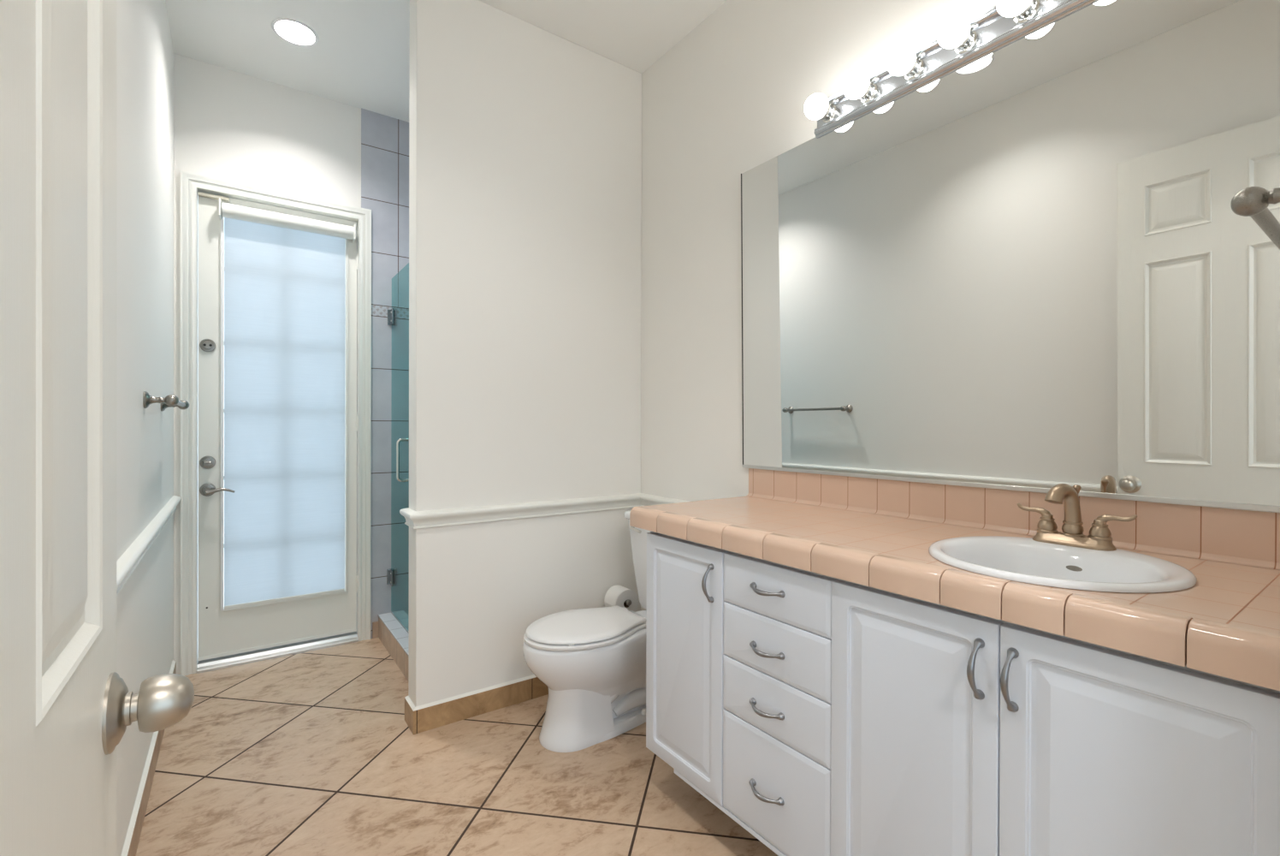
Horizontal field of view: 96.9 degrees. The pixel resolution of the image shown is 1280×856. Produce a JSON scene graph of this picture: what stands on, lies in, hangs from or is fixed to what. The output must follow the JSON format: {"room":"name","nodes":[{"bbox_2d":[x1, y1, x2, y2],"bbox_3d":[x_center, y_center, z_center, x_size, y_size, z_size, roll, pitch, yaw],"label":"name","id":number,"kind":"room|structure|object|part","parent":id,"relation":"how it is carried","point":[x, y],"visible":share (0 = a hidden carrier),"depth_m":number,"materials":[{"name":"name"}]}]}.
{"room":"bathroom","nodes":[
{"label":"bathroom","id":0,"kind":"room"},
{"bbox_2d":[116,0,174,855],"bbox_3d":[-1.355,-0.299,1.378,0.120,3.052,3.640,0,0,-36],"label":"wall","id":1,"kind":"structure","parent":0,"point":[145,50],"depth_m":1.80,"materials":[{"name":"white paint"}]},
{"bbox_2d":[0,0,194,855],"bbox_3d":[-0.374,-0.004,0.360,0.111,2.450,0.777,0,0,-35],"label":"door","id":2,"kind":"structure","parent":1,"relation":"in","point":[66,708],"depth_m":0.45,"materials":[{"name":"white wood"}]},
{"bbox_3d":[-0.407,-0.004,0.344,0.040,2.450,0.763,0,0,-35],"label":"panel","id":3,"kind":"part","parent":2,"relation":"part of","materials":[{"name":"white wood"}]},
{"bbox_3d":[-0.552,0.315,0.652,0.061,0.061,0.061,0,0,-35],"label":"knob","id":4,"kind":"part","parent":2,"relation":"part of","materials":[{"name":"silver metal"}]},
{"bbox_2d":[120,659,176,855],"bbox_3d":[-1.246,1.176,1.337,0.012,0.104,3.435,0,0,-36],"label":"baseboard","id":5,"kind":"structure","parent":1,"relation":"attached to","point":[131,843],"depth_m":1.78,"materials":[{"name":"wood"}]},
{"bbox_2d":[116,495,181,596],"bbox_3d":[-1.250,0.372,1.358,0.029,0.071,3.480,0,0,-36],"label":"chair rail","id":6,"kind":"object","parent":1,"relation":"attached to","point":[132,557],"visible":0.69,"depth_m":1.70,"materials":[{"name":"white wood"}]},
{"bbox_2d":[142,391,189,411],"bbox_3d":[-1.747,-0.094,2.107,0.089,0.056,0.586,0,0,-36],"label":"towel bar","id":7,"kind":"object","parent":1,"relation":"attached to","point":[170,400],"visible":1,"depth_m":1.89,"materials":[{"name":"silver metal"}]},
{"bbox_3d":[-1.603,-0.093,1.884,0.066,0.056,0.056,0,0,-36],"label":"post","id":8,"kind":"part","parent":7,"relation":"part of","materials":[{"name":"silver metal"}]},
{"bbox_3d":[-1.911,-0.095,2.316,0.066,0.056,0.056,0,0,-36],"label":"post","id":9,"kind":"part","parent":7,"relation":"part of","materials":[{"name":"silver metal"}]},
{"bbox_2d":[173,53,408,674],"bbox_3d":[-1.528,-0.306,3.401,1.950,3.052,0.147,0,0,-36],"label":"wall","id":10,"kind":"structure","parent":0,"point":[229,125],"depth_m":3.20,"materials":[{"name":"white paint"}]},
{"bbox_2d":[180,170,371,675],"bbox_3d":[-1.945,-0.019,3.089,0.858,2.479,0.152,0,0,-36],"label":"door frame","id":11,"kind":"structure","parent":10,"relation":"attached to","point":[190,182],"depth_m":2.86,"materials":[{"name":"white wood"}]},
{"bbox_2d":[197,191,357,660],"bbox_3d":[-1.923,-0.007,3.065,0.732,2.365,0.108,0,0,-36],"label":"door","id":12,"kind":"structure","parent":10,"relation":"in","point":[232,631],"depth_m":2.92,"materials":[{"name":"white wood"}]},
{"bbox_3d":[-2.180,0.313,2.860,0.066,0.066,0.058,0,0,-36],"label":"lever handle","id":13,"kind":"part","parent":12,"relation":"part of","materials":[{"name":"silver metal"}]},
{"bbox_3d":[-2.122,0.320,2.871,0.119,0.032,0.020,0,0,-36],"label":"lever","id":14,"kind":"part","parent":12,"relation":"part of","materials":[{"name":"silver metal"}]},
{"bbox_2d":[218,198,355,610],"bbox_3d":[-1.881,-0.108,3.057,0.624,2.086,0.079,0,0,-36],"label":"roller shade","id":15,"kind":"object","parent":12,"relation":"attached to","point":[282,275],"visible":1,"depth_m":3.06,"materials":[{"name":"white fabric"}]},
{"bbox_2d":[372,620,378,638],"bbox_3d":[-1.540,1.174,3.303,0.032,0.094,0.011,0,0,-36],"label":"baseboard","id":16,"kind":"structure","parent":10,"relation":"attached to","point":[375,624],"depth_m":3.30,"materials":[{"name":"tile"}]},
{"bbox_2d":[165,0,726,122],"bbox_3d":[0.032,-1.920,1.002,4.200,0.200,5.850,0,0,-36],"label":"ceiling","id":17,"kind":"structure","parent":0,"point":[360,58],"depth_m":2.64,"materials":[{"name":"white paint"}]},
{"bbox_2d":[270,17,319,46],"bbox_3d":[-1.594,-1.867,2.625,0.190,0.087,0.190,0,0,-36],"label":"recessed light","id":18,"kind":"object","parent":17,"relation":"in","point":[294,32],"visible":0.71,"depth_m":2.67,"materials":[{"name":"white glass"}]},
{"bbox_2d":[136,637,778,855],"bbox_3d":[0.023,1.293,1.012,4.200,0.120,5.850,0,0,-36],"label":"floor","id":19,"kind":"structure","parent":0,"point":[314,752],"depth_m":1.97,"materials":[{"name":"tile"}]},
{"bbox_2d":[196,631,358,673],"bbox_3d":[-1.951,1.200,3.096,0.728,0.040,0.160,0,0,-36],"label":"threshold","id":20,"kind":"object","parent":19,"relation":"on","point":[203,666],"visible":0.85,"depth_m":3.03,"materials":[{"name":"silver metal"}]},
{"bbox_2d":[378,610,408,680],"bbox_3d":[-1.159,1.157,2.915,0.142,0.133,1.083,0,0,-36],"label":"shower curb","id":21,"kind":"object","parent":19,"relation":"on","point":[394,635],"visible":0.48,"depth_m":3.07,"materials":[{"name":"tile"}]},
{"bbox_2d":[386,270,408,624],"bbox_3d":[-1.155,0.102,2.919,0.127,1.958,1.073,0,0,-36],"label":"shower door","id":22,"kind":"structure","parent":21,"relation":"on","point":[392,314],"depth_m":3.30,"materials":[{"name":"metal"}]},
{"bbox_3d":[-1.261,0.170,3.008,0.058,0.232,0.017,0,0,-36],"label":"handle","id":23,"kind":"part","parent":22,"relation":"part of","materials":[{"name":"silver metal"}]},
{"bbox_2d":[404,674,548,734],"bbox_3d":[-0.252,1.176,2.321,1.127,0.104,0.959,0,0,-36],"label":"baseboard","id":24,"kind":"structure","parent":19,"relation":"on","point":[436,714],"depth_m":2.41,"materials":[{"name":"tile"}]},
{"bbox_2d":[522,509,651,752],"bbox_3d":[-0.112,0.809,2.382,0.791,0.837,0.476,0,0,-36],"label":"toilet","id":25,"kind":"object","parent":19,"relation":"on","point":[591,661],"visible":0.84,"depth_m":2.20,"materials":[{"name":"white ceramic"}]},
{"bbox_3d":[-0.229,0.816,2.298,0.492,0.016,0.368,0,0,-36],"label":"seat","id":26,"kind":"part","parent":25,"relation":"part of","materials":[{"name":"white plastic"}]},
{"bbox_3d":[-0.230,0.794,2.298,0.477,0.018,0.362,0,0,-36],"label":"lid","id":27,"kind":"part","parent":25,"relation":"part of","materials":[{"name":"white plastic"}]},
{"bbox_3d":[0.132,0.409,2.554,0.196,0.036,0.476,0,0,-36],"label":"tank lid","id":28,"kind":"part","parent":25,"relation":"part of","materials":[{"name":"white ceramic"}]},
{"bbox_3d":[-0.021,0.463,2.610,0.025,0.029,0.090,0,0,-36],"label":"flush lever","id":29,"kind":"part","parent":25,"relation":"part of","materials":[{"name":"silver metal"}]},
{"bbox_3d":[0.136,0.634,2.558,0.184,0.411,0.448,0,0,-36],"label":"tank","id":30,"kind":"part","parent":25,"relation":"part of","materials":[{"name":"white ceramic"}]},
{"bbox_2d":[645,531,727,810],"bbox_3d":[0.346,0.785,1.927,0.607,0.890,0.369,0,0,-36],"label":"vanity cabinet","id":31,"kind":"object","parent":19,"relation":"on","point":[684,632],"visible":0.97,"depth_m":1.75,"materials":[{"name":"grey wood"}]},
{"bbox_3d":[0.178,1.089,1.718,0.016,0.012,0.220,0,0,-36],"label":"rail","id":32,"kind":"part","parent":31,"relation":"part of","materials":[{"name":"white wood"}]},
{"bbox_3d":[0.195,0.452,1.645,0.034,0.114,0.019,0,0,-36],"label":"handle","id":33,"kind":"part","parent":31,"relation":"part of","materials":[{"name":"grey metal"}]},
{"bbox_2d":[722,550,835,855],"bbox_3d":[0.558,0.787,1.630,0.607,0.890,0.362,0,0,-36],"label":"drawers","id":34,"kind":"object","parent":19,"relation":"on","point":[777,644],"visible":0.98,"depth_m":1.45,"materials":[{"name":"grey wood"}]},
{"bbox_3d":[0.347,1.090,1.481,0.016,0.012,0.362,0,0,-36],"label":"rail","id":35,"kind":"part","parent":34,"relation":"part of","materials":[{"name":"white wood"}]},
{"bbox_3d":[0.318,0.949,1.473,0.034,0.019,0.114,0,0,-36],"label":"handle","id":36,"kind":"part","parent":34,"relation":"part of","materials":[{"name":"grey metal"}]},
{"bbox_3d":[0.319,0.579,1.472,0.034,0.019,0.114,0,0,-36],"label":"handle","id":37,"kind":"part","parent":34,"relation":"part of","materials":[{"name":"grey metal"}]},
{"bbox_3d":[0.319,0.733,1.472,0.034,0.019,0.114,0,0,-36],"label":"handle","id":38,"kind":"part","parent":34,"relation":"part of","materials":[{"name":"grey metal"}]},
{"bbox_3d":[0.320,0.422,1.471,0.034,0.019,0.114,0,0,-36],"label":"handle","id":39,"kind":"part","parent":34,"relation":"part of","materials":[{"name":"grey metal"}]},
{"bbox_3d":[0.346,0.942,1.480,0.020,0.279,0.360,0,0,-36],"label":"drawer","id":40,"kind":"part","parent":34,"relation":"part of","materials":[{"name":"white wood"}]},
{"bbox_3d":[0.347,0.571,1.478,0.020,0.150,0.360,0,0,-36],"label":"drawer","id":41,"kind":"part","parent":34,"relation":"part of","materials":[{"name":"white wood"}]},
{"bbox_3d":[0.347,0.724,1.479,0.020,0.152,0.360,0,0,-36],"label":"drawer","id":42,"kind":"part","parent":34,"relation":"part of","materials":[{"name":"white wood"}]},
{"bbox_3d":[0.348,0.426,1.478,0.020,0.137,0.360,0,0,-36],"label":"drawer","id":43,"kind":"part","parent":34,"relation":"part of","materials":[{"name":"white wood"}]},
{"bbox_2d":[830,578,1279,855],"bbox_3d":[0.874,0.789,1.188,0.607,0.890,0.724,0,0,-36],"label":"vanity cabinet","id":44,"kind":"object","parent":19,"relation":"on","point":[955,731],"visible":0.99,"depth_m":1.00,"materials":[{"name":"grey wood"}]},
{"bbox_3d":[0.556,0.721,1.186,0.020,0.726,0.356,0,0,-36],"label":"door","id":45,"kind":"part","parent":44,"relation":"part of","materials":[{"name":"white wood"}]},
{"bbox_2d":[629,468,1279,690],"bbox_3d":[0.650,0.254,1.517,0.592,0.176,1.529,0,0,-36],"label":"countertop","id":46,"kind":"structure","parent":44,"relation":"on","point":[877,533],"depth_m":1.24,"materials":[{"name":"pink tile"}]},
{"bbox_2d":[928,535,1197,592],"bbox_3d":[0.852,0.340,1.185,0.454,0.148,0.443,0,0,-33],"label":"sink","id":47,"kind":"object","parent":46,"relation":"in","point":[1026,560],"visible":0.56,"depth_m":1.23,"materials":[{"name":"white ceramic"}]},
{"bbox_2d":[1017,483,1137,551],"bbox_3d":[0.978,0.197,1.294,0.113,0.142,0.230,0,0,-36],"label":"faucet","id":48,"kind":"object","parent":46,"relation":"on","point":[1099,538],"visible":1,"depth_m":1.29,"materials":[{"name":"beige metal"}]},
{"bbox_3d":[0.952,0.200,1.372,0.019,0.031,0.074,0,0,-36],"label":"lever","id":49,"kind":"part","parent":48,"relation":"part of","materials":[{"name":"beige metal"}]},
{"bbox_3d":[0.968,0.225,1.349,0.043,0.047,0.043,0,0,-36],"label":"handle","id":50,"kind":"part","parent":48,"relation":"part of","materials":[{"name":"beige metal"}]},
{"bbox_3d":[0.969,0.187,1.297,0.105,0.122,0.044,0,0,-21],"label":"spout","id":51,"kind":"part","parent":48,"relation":"part of","materials":[{"name":"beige metal"}]},
{"bbox_3d":[0.998,0.257,1.308,0.058,0.023,0.158,0,0,-36],"label":"plate","id":52,"kind":"part","parent":48,"relation":"part of","materials":[{"name":"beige metal"}]},
{"bbox_3d":[1.017,0.189,1.322,0.017,0.114,0.017,0,0,-36],"label":"lift rod","id":53,"kind":"part","parent":48,"relation":"part of","materials":[{"name":"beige metal"}]},
{"bbox_3d":[1.027,0.225,1.267,0.043,0.047,0.043,0,0,-36],"label":"handle","id":54,"kind":"part","parent":48,"relation":"part of","materials":[{"name":"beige metal"}]},
{"bbox_3d":[1.043,0.201,1.244,0.019,0.031,0.074,0,0,-36],"label":"lever","id":55,"kind":"part","parent":48,"relation":"part of","materials":[{"name":"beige metal"}]},
{"bbox_3d":[0.620,0.449,1.050,0.034,0.114,0.019,0,0,-36],"label":"handle","id":56,"kind":"part","parent":44,"relation":"part of","materials":[{"name":"grey metal"}]},
{"bbox_3d":[0.653,0.449,1.005,0.034,0.114,0.019,0,0,-36],"label":"handle","id":57,"kind":"part","parent":44,"relation":"part of","materials":[{"name":"grey metal"}]},
{"bbox_3d":[0.766,0.722,0.892,0.020,0.726,0.363,0,0,-36],"label":"door","id":58,"kind":"part","parent":44,"relation":"part of","materials":[{"name":"white wood"}]},
{"bbox_2d":[408,0,641,706],"bbox_3d":[-0.480,-0.300,2.652,1.115,3.052,0.118,0,0,-36],"label":"wall partition","id":59,"kind":"structure","parent":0,"point":[525,139],"depth_m":2.52,"materials":[{"name":"white paint"}]},
{"bbox_2d":[399,492,689,528],"bbox_3d":[-0.274,0.371,2.589,1.479,0.071,0.674,0,0,-1],"label":"chair rail","id":60,"kind":"object","parent":59,"relation":"attached to","point":[436,518],"visible":0.69,"depth_m":2.54,"materials":[{"name":"white wood"}]},
{"bbox_2d":[624,598,631,605],"bbox_3d":[-0.091,0.835,2.770,0.052,0.052,0.153,0,0,-36],"label":"toilet paper holder","id":61,"kind":"object","parent":59,"relation":"attached to","point":[628,601],"visible":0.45,"depth_m":2.71,"materials":[{"name":"silver metal"}]},
{"bbox_2d":[604,584,638,611],"bbox_3d":[-0.093,0.844,2.768,0.136,0.132,0.102,0,0,-36],"label":"toilet paper roll","id":62,"kind":"object","parent":61,"relation":"on","point":[616,595],"visible":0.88,"depth_m":2.74,"materials":[{"name":"white paper"}]},
{"bbox_2d":[640,0,996,610],"bbox_3d":[0.364,-0.297,2.532,0.120,3.052,3.760,0,0,-36],"label":"wall","id":63,"kind":"structure","parent":0,"point":[728,98],"depth_m":2.48,"materials":[{"name":"white paint"}]},
{"bbox_2d":[804,0,1097,138],"bbox_3d":[0.843,-1.083,1.637,0.142,0.120,0.865,0,0,-36],"label":"vanity light","id":64,"kind":"object","parent":63,"relation":"attached to","point":[960,41],"visible":1,"depth_m":1.65,"materials":[{"name":"silver metal"}]},
{"bbox_3d":[0.590,-1.090,1.920,0.058,0.079,0.079,0,0,-36],"label":"bulb","id":65,"kind":"part","parent":64,"relation":"part of","materials":[{"name":"white glass"}]},
{"bbox_2d":[820,102,836,123],"bbox_3d":[0.643,-1.090,1.958,0.034,0.060,0.060,0,0,-36],"label":"socket","id":66,"kind":"object","parent":64,"relation":"attached to","point":[830,116],"depth_m":1.95,"materials":[{"name":"silver metal"}]},
{"bbox_3d":[0.678,-1.089,1.797,0.058,0.079,0.079,0,0,-36],"label":"bulb","id":67,"kind":"part","parent":64,"relation":"part of","materials":[{"name":"white glass"}]},
{"bbox_2d":[859,81,877,102],"bbox_3d":[0.731,-1.089,1.835,0.034,0.060,0.060,0,0,-36],"label":"socket","id":68,"kind":"object","parent":64,"relation":"attached to","point":[871,95],"depth_m":1.82,"materials":[{"name":"silver metal"}]},
{"bbox_3d":[0.765,-1.088,1.675,0.058,0.079,0.079,0,0,-36],"label":"bulb","id":69,"kind":"part","parent":64,"relation":"part of","materials":[{"name":"white glass"}]},
{"bbox_2d":[903,57,924,80],"bbox_3d":[0.818,-1.088,1.713,0.034,0.060,0.060,0,0,-36],"label":"socket","id":70,"kind":"object","parent":64,"relation":"attached to","point":[916,72],"depth_m":1.70,"materials":[{"name":"silver metal"}]},
{"bbox_3d":[0.852,-1.088,1.552,0.058,0.079,0.079,0,0,-36],"label":"bulb","id":71,"kind":"part","parent":64,"relation":"part of","materials":[{"name":"white glass"}]},
{"bbox_2d":[954,29,977,53],"bbox_3d":[0.905,-1.088,1.590,0.034,0.060,0.060,0,0,-36],"label":"socket","id":72,"kind":"object","parent":64,"relation":"attached to","point":[969,44],"depth_m":1.58,"materials":[{"name":"silver metal"}]},
{"bbox_3d":[0.940,-1.087,1.430,0.058,0.079,0.079,0,0,-36],"label":"bulb","id":73,"kind":"part","parent":64,"relation":"part of","materials":[{"name":"white glass"}]},
{"bbox_2d":[1013,0,1040,23],"bbox_3d":[0.993,-1.087,1.468,0.034,0.060,0.060,0,0,-36],"label":"socket","id":74,"kind":"object","parent":64,"relation":"attached to","point":[1033,12],"depth_m":1.46,"materials":[{"name":"silver metal"}]},
{"bbox_2d":[740,0,1279,512],"bbox_3d":[0.873,-0.432,1.689,0.031,1.197,1.552,0,0,-36],"label":"wall mirror","id":75,"kind":"object","parent":63,"relation":"attached to","point":[1031,267],"visible":1,"depth_m":1.45,"materials":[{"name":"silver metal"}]},
{"bbox_2d":[748,468,1279,562],"bbox_3d":[0.888,0.222,1.687,0.008,0.112,1.529,0,0,-36],"label":"backsplash","id":76,"kind":"structure","parent":63,"relation":"attached to","point":[1248,534],"depth_m":1.48,"materials":[{"name":"pink tile"}]},
{"bbox_3d":[0.530,-0.290,0.414,2.070,3.052,0.120,0,0,-36],"label":"wall","id":77,"kind":"structure","parent":0,"visible":0},
{"bbox_2d":[1230,186,1279,249],"bbox_3d":[1.059,-0.320,0.916,0.506,0.056,0.082,0,0,-36],"label":"towel bar","id":78,"kind":"object","parent":77,"relation":"attached to","point":[1253,202],"visible":1,"depth_m":0.80,"materials":[{"name":"silver metal"}]},
{"bbox_3d":[0.883,-0.320,0.776,0.056,0.056,0.059,0,0,-36],"label":"post","id":79,"kind":"part","parent":78,"relation":"part of","materials":[{"name":"silver metal"}]}
]}

